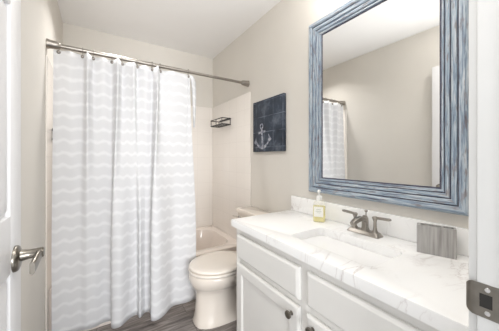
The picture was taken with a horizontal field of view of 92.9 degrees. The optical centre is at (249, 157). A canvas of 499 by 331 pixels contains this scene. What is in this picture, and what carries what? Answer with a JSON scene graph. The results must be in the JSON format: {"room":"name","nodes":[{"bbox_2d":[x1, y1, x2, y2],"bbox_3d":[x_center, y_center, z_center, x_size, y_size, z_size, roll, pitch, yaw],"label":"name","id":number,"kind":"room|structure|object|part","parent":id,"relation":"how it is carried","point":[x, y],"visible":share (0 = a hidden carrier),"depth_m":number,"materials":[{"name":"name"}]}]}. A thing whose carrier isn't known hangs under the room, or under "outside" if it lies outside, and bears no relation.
{"room":"bathroom","nodes":[
{"label":"bathroom","id":0,"kind":"room"},
{"bbox_2d":[21,0,62,330],"bbox_3d":[-1.017,0.000,1.010,0.100,2.440,2.800,0,0,-33],"label":"wall","id":1,"kind":"structure","parent":0,"point":[41,20],"depth_m":1.15,"materials":[{"name":"paint"}]},
{"bbox_2d":[45,55,52,330],"bbox_3d":[-1.441,0.273,1.767,0.008,1.775,0.852,0,0,-33],"label":"tiled wall","id":2,"kind":"structure","parent":1,"relation":"attached to","point":[48,67],"depth_m":1.46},
{"bbox_2d":[46,38,249,86],"bbox_3d":[-0.627,-0.700,1.842,1.458,0.058,0.058,0,0,-33],"label":"shower rod","id":3,"kind":"object","parent":1,"relation":"attached to","point":[50,44],"visible":1,"depth_m":1.68,"materials":[{"name":"silver metal"}]},
{"bbox_2d":[51,49,195,330],"bbox_3d":[-0.776,0.215,1.620,0.907,1.770,0.189,0,0,-33],"label":"shower curtain","id":4,"kind":"object","parent":3,"relation":"hanging from","point":[123,246],"visible":1,"depth_m":1.60,"materials":[{"name":"white fabric"}]},
{"bbox_2d":[63,22,212,107],"bbox_3d":[-1.094,0.000,2.567,1.458,2.440,0.100,0,0,-33],"label":"wall","id":5,"kind":"structure","parent":0,"point":[73,35],"depth_m":2.51,"materials":[{"name":"paint"}]},
{"bbox_2d":[191,105,211,227],"bbox_3d":[-1.065,0.152,2.521,1.458,1.535,0.008,0,0,-33],"label":"tiled wall","id":6,"kind":"structure","parent":5,"relation":"attached to","point":[202,131],"depth_m":2.84,"materials":[{"name":"beige tile"}]},
{"bbox_2d":[89,299,236,330],"bbox_3d":[-0.357,1.190,1.423,1.658,0.060,2.820,0,0,-33],"label":"floor","id":7,"kind":"structure","parent":0,"point":[179,317],"depth_m":1.66,"materials":[{"name":"grey wood"}]},
{"bbox_2d":[49,225,236,330],"bbox_3d":[-0.855,0.990,2.196,1.442,0.340,0.767,0,0,-33],"label":"bathtub","id":8,"kind":"object","parent":7,"relation":"on","point":[210,238],"visible":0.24,"depth_m":2.54,"materials":[{"name":"ceramic"}]},
{"bbox_2d":[188,206,271,328],"bbox_3d":[-0.143,0.798,1.817,0.649,0.723,0.462,0,0,-33],"label":"toilet","id":9,"kind":"object","parent":7,"relation":"on","point":[213,275],"visible":0.66,"depth_m":1.64,"materials":[{"name":"ceramic"}]},
{"bbox_3d":[-0.237,0.791,1.751,0.421,0.019,0.362,0,0,-33],"label":"seat","id":10,"kind":"part","parent":9,"relation":"part of","materials":[{"name":"ceramic"}]},
{"bbox_3d":[-0.157,0.981,1.802,0.611,0.358,0.356,0,0,-33],"label":"bowl","id":11,"kind":"part","parent":9,"relation":"part of","materials":[{"name":"ceramic"}]},
{"bbox_3d":[-0.235,0.764,1.752,0.420,0.022,0.360,0,0,-33],"label":"lid","id":12,"kind":"part","parent":9,"relation":"part of","materials":[{"name":"ceramic"}]},
{"bbox_3d":[0.062,0.455,1.944,0.166,0.036,0.452,0,0,-33],"label":"tank lid","id":13,"kind":"part","parent":9,"relation":"part of","materials":[{"name":"ceramic"}]},
{"bbox_2d":[237,229,439,330],"bbox_3d":[0.408,0.787,1.088,0.530,0.746,1.123,0,0,-33],"label":"vanity cabinet","id":14,"kind":"object","parent":7,"relation":"on","point":[277,291],"visible":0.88,"depth_m":0.99,"materials":[{"name":"paint"}]},
{"bbox_3d":[0.069,0.835,1.195,0.018,0.434,0.510,0,0,-33],"label":"door","id":15,"kind":"part","parent":14,"relation":"part of","materials":[{"name":"paint"}]},
{"bbox_3d":[0.069,0.519,1.195,0.018,0.138,0.510,0,0,-33],"label":"drawer","id":16,"kind":"part","parent":14,"relation":"part of","materials":[{"name":"paint"}]},
{"bbox_3d":[0.167,0.658,1.000,0.028,0.033,0.033,0,0,-33],"label":"knob","id":17,"kind":"part","parent":14,"relation":"part of","materials":[{"name":"brown metal"}]},
{"bbox_3d":[0.231,0.658,0.900,0.028,0.033,0.033,0,0,-33],"label":"knob","id":18,"kind":"part","parent":14,"relation":"part of","materials":[{"name":"brown metal"}]},
{"bbox_3d":[0.367,0.835,0.732,0.018,0.434,0.503,0,0,-33],"label":"door","id":19,"kind":"part","parent":14,"relation":"part of","materials":[{"name":"paint"}]},
{"bbox_2d":[231,195,468,330],"bbox_3d":[0.413,0.342,1.103,0.508,0.142,1.143,0,0,-33],"label":"countertop","id":20,"kind":"structure","parent":14,"relation":"on","point":[431,289],"depth_m":0.89,"materials":[{"name":"white stone"}]},
{"bbox_2d":[313,190,324,221],"bbox_3d":[0.406,0.280,1.385,0.070,0.186,0.059,0,0,26],"label":"soap bottle","id":21,"kind":"object","parent":20,"relation":"on","point":[318,210],"visible":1,"depth_m":1.37,"materials":[{"name":"yellow plastic"}]},
{"bbox_2d":[302,235,391,265],"bbox_3d":[0.403,0.485,1.045,0.285,0.142,0.460,0,0,-33],"label":"sink","id":22,"kind":"object","parent":20,"relation":"in","point":[360,255],"visible":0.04,"depth_m":1.06,"materials":[{"name":"white ceramic"}]},
{"bbox_2d":[342,209,391,238],"bbox_3d":[0.537,0.315,1.151,0.131,0.115,0.248,0,0,-33],"label":"faucet","id":23,"kind":"object","parent":20,"relation":"on","point":[364,230],"visible":1,"depth_m":1.14,"materials":[{"name":"silver metal"}]},
{"bbox_3d":[0.527,0.316,1.239,0.034,0.081,0.089,0,0,-33],"label":"handle","id":24,"kind":"part","parent":23,"relation":"part of","materials":[{"name":"silver metal"}]},
{"bbox_3d":[0.534,0.320,1.150,0.126,0.072,0.034,0,0,-33],"label":"spout","id":25,"kind":"part","parent":23,"relation":"part of","materials":[{"name":"silver metal"}]},
{"bbox_3d":[0.568,0.363,1.171,0.056,0.018,0.162,0,0,-33],"label":"plate","id":26,"kind":"part","parent":23,"relation":"part of","materials":[{"name":"silver metal"}]},
{"bbox_3d":[0.613,0.316,1.106,0.034,0.081,0.089,0,0,-33],"label":"handle","id":27,"kind":"part","parent":23,"relation":"part of","materials":[{"name":"silver metal"}]},
{"bbox_2d":[417,222,456,259],"bbox_3d":[0.724,0.319,0.921,0.120,0.108,0.042,0,0,38],"label":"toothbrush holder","id":28,"kind":"object","parent":20,"relation":"on","point":[437,240],"visible":1,"depth_m":0.90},
{"bbox_3d":[0.367,0.519,0.732,0.018,0.138,0.503,0,0,-33],"label":"drawer","id":29,"kind":"part","parent":14,"relation":"part of","materials":[{"name":"paint"}]},
{"bbox_2d":[57,0,280,58],"bbox_3d":[-0.362,-1.260,1.432,1.658,0.080,2.800,0,0,-33],"label":"ceiling","id":30,"kind":"structure","parent":0,"point":[205,28],"depth_m":2.07,"materials":[{"name":"paint"}]},
{"bbox_2d":[213,0,468,228],"bbox_3d":[0.292,0.000,1.854,0.100,2.440,2.800,0,0,-33],"label":"wall","id":31,"kind":"structure","parent":0,"point":[272,54],"depth_m":1.81,"materials":[{"name":"paint"}]},
{"bbox_2d":[212,92,250,238],"bbox_3d":[-0.222,0.273,2.553,0.008,1.775,0.852,0,0,-33],"label":"tiled wall","id":32,"kind":"structure","parent":31,"relation":"attached to","point":[231,144],"depth_m":2.51,"materials":[{"name":"beige tile"}]},
{"bbox_2d":[210,117,230,127],"bbox_3d":[-0.319,-0.390,2.590,0.115,0.079,0.300,0,0,-33],"label":"shower caddy","id":33,"kind":"object","parent":32,"relation":"attached to","point":[220,124],"visible":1,"depth_m":2.58,"materials":[{"name":"black metal"}]},
{"bbox_2d":[253,93,285,151],"bbox_3d":[0.153,-0.271,1.952,0.025,0.436,0.412,0,0,-33],"label":"picture","id":34,"kind":"object","parent":31,"relation":"attached to","point":[269,114],"visible":1,"depth_m":1.91,"materials":[{"name":"blue paint"}]},
{"bbox_2d":[254,124,271,148],"bbox_3d":[0.109,-0.184,1.999,0.001,0.217,0.250,0,0,-33],"label":"print","id":35,"kind":"object","parent":34,"relation":"attached to","point":[262,132],"depth_m":1.99,"materials":[{"name":"white paint"}]},
{"bbox_2d":[291,195,468,256],"bbox_3d":[0.618,0.322,1.235,0.020,0.102,1.143,0,0,-33],"label":"backsplash","id":36,"kind":"structure","parent":31,"relation":"attached to","point":[401,227],"depth_m":1.16,"materials":[{"name":"white stone"}]},
{"bbox_2d":[309,0,468,215],"bbox_3d":[0.615,-0.325,1.230,0.034,1.090,0.803,0,0,-33],"label":"wall mirror","id":37,"kind":"object","parent":31,"relation":"attached to","point":[389,79],"visible":0.98,"depth_m":1.13,"materials":[{"name":"blue paint"}]},
{"bbox_2d":[323,0,439,186],"bbox_3d":[0.626,-0.325,1.237,0.006,0.904,0.617,0,0,-33],"label":"mirror glass","id":38,"kind":"object","parent":37,"relation":"attached to","point":[381,61],"depth_m":1.17,"materials":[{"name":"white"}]},
{"bbox_2d":[466,280,498,323],"bbox_3d":[0.398,0.241,0.397,0.006,0.057,0.057,0,0,-27],"label":"strike plate","id":39,"kind":"object","parent":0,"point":[482,300],"visible":1,"depth_m":0.40,"materials":[{"name":"silver metal"}]},
{"bbox_3d":[0.357,0.000,0.316,1.458,2.440,0.115,0,0,-33],"label":"wall","id":40,"kind":"structure","parent":0,"visible":0},
{"bbox_2d":[0,0,44,330],"bbox_3d":[-0.425,0.162,0.349,0.094,1.973,0.780,0,0,-33],"label":"door","id":41,"kind":"structure","parent":40,"relation":"in","point":[12,255],"depth_m":0.59,"materials":[{"name":"white paint"}]},
{"bbox_3d":[-0.573,0.265,0.617,0.053,0.050,0.081,0,0,-33],"label":"lever","id":42,"kind":"part","parent":41,"relation":"part of","materials":[{"name":"silver metal"}]},
{"bbox_2d":[469,0,476,330],"bbox_3d":[0.077,0.125,0.212,0.873,2.070,0.014,0,0,-33],"label":"trim","id":43,"kind":"structure","parent":40,"relation":"attached to","point":[472,3],"depth_m":0.42,"materials":[{"name":"white paint"}]},
{"bbox_2d":[477,0,498,330],"bbox_3d":[0.108,0.151,0.151,0.791,2.018,0.126,0,0,-33],"label":"trim","id":44,"kind":"structure","parent":40,"relation":"attached to","point":[487,10],"depth_m":0.40,"materials":[{"name":"white paint"}]}
]}

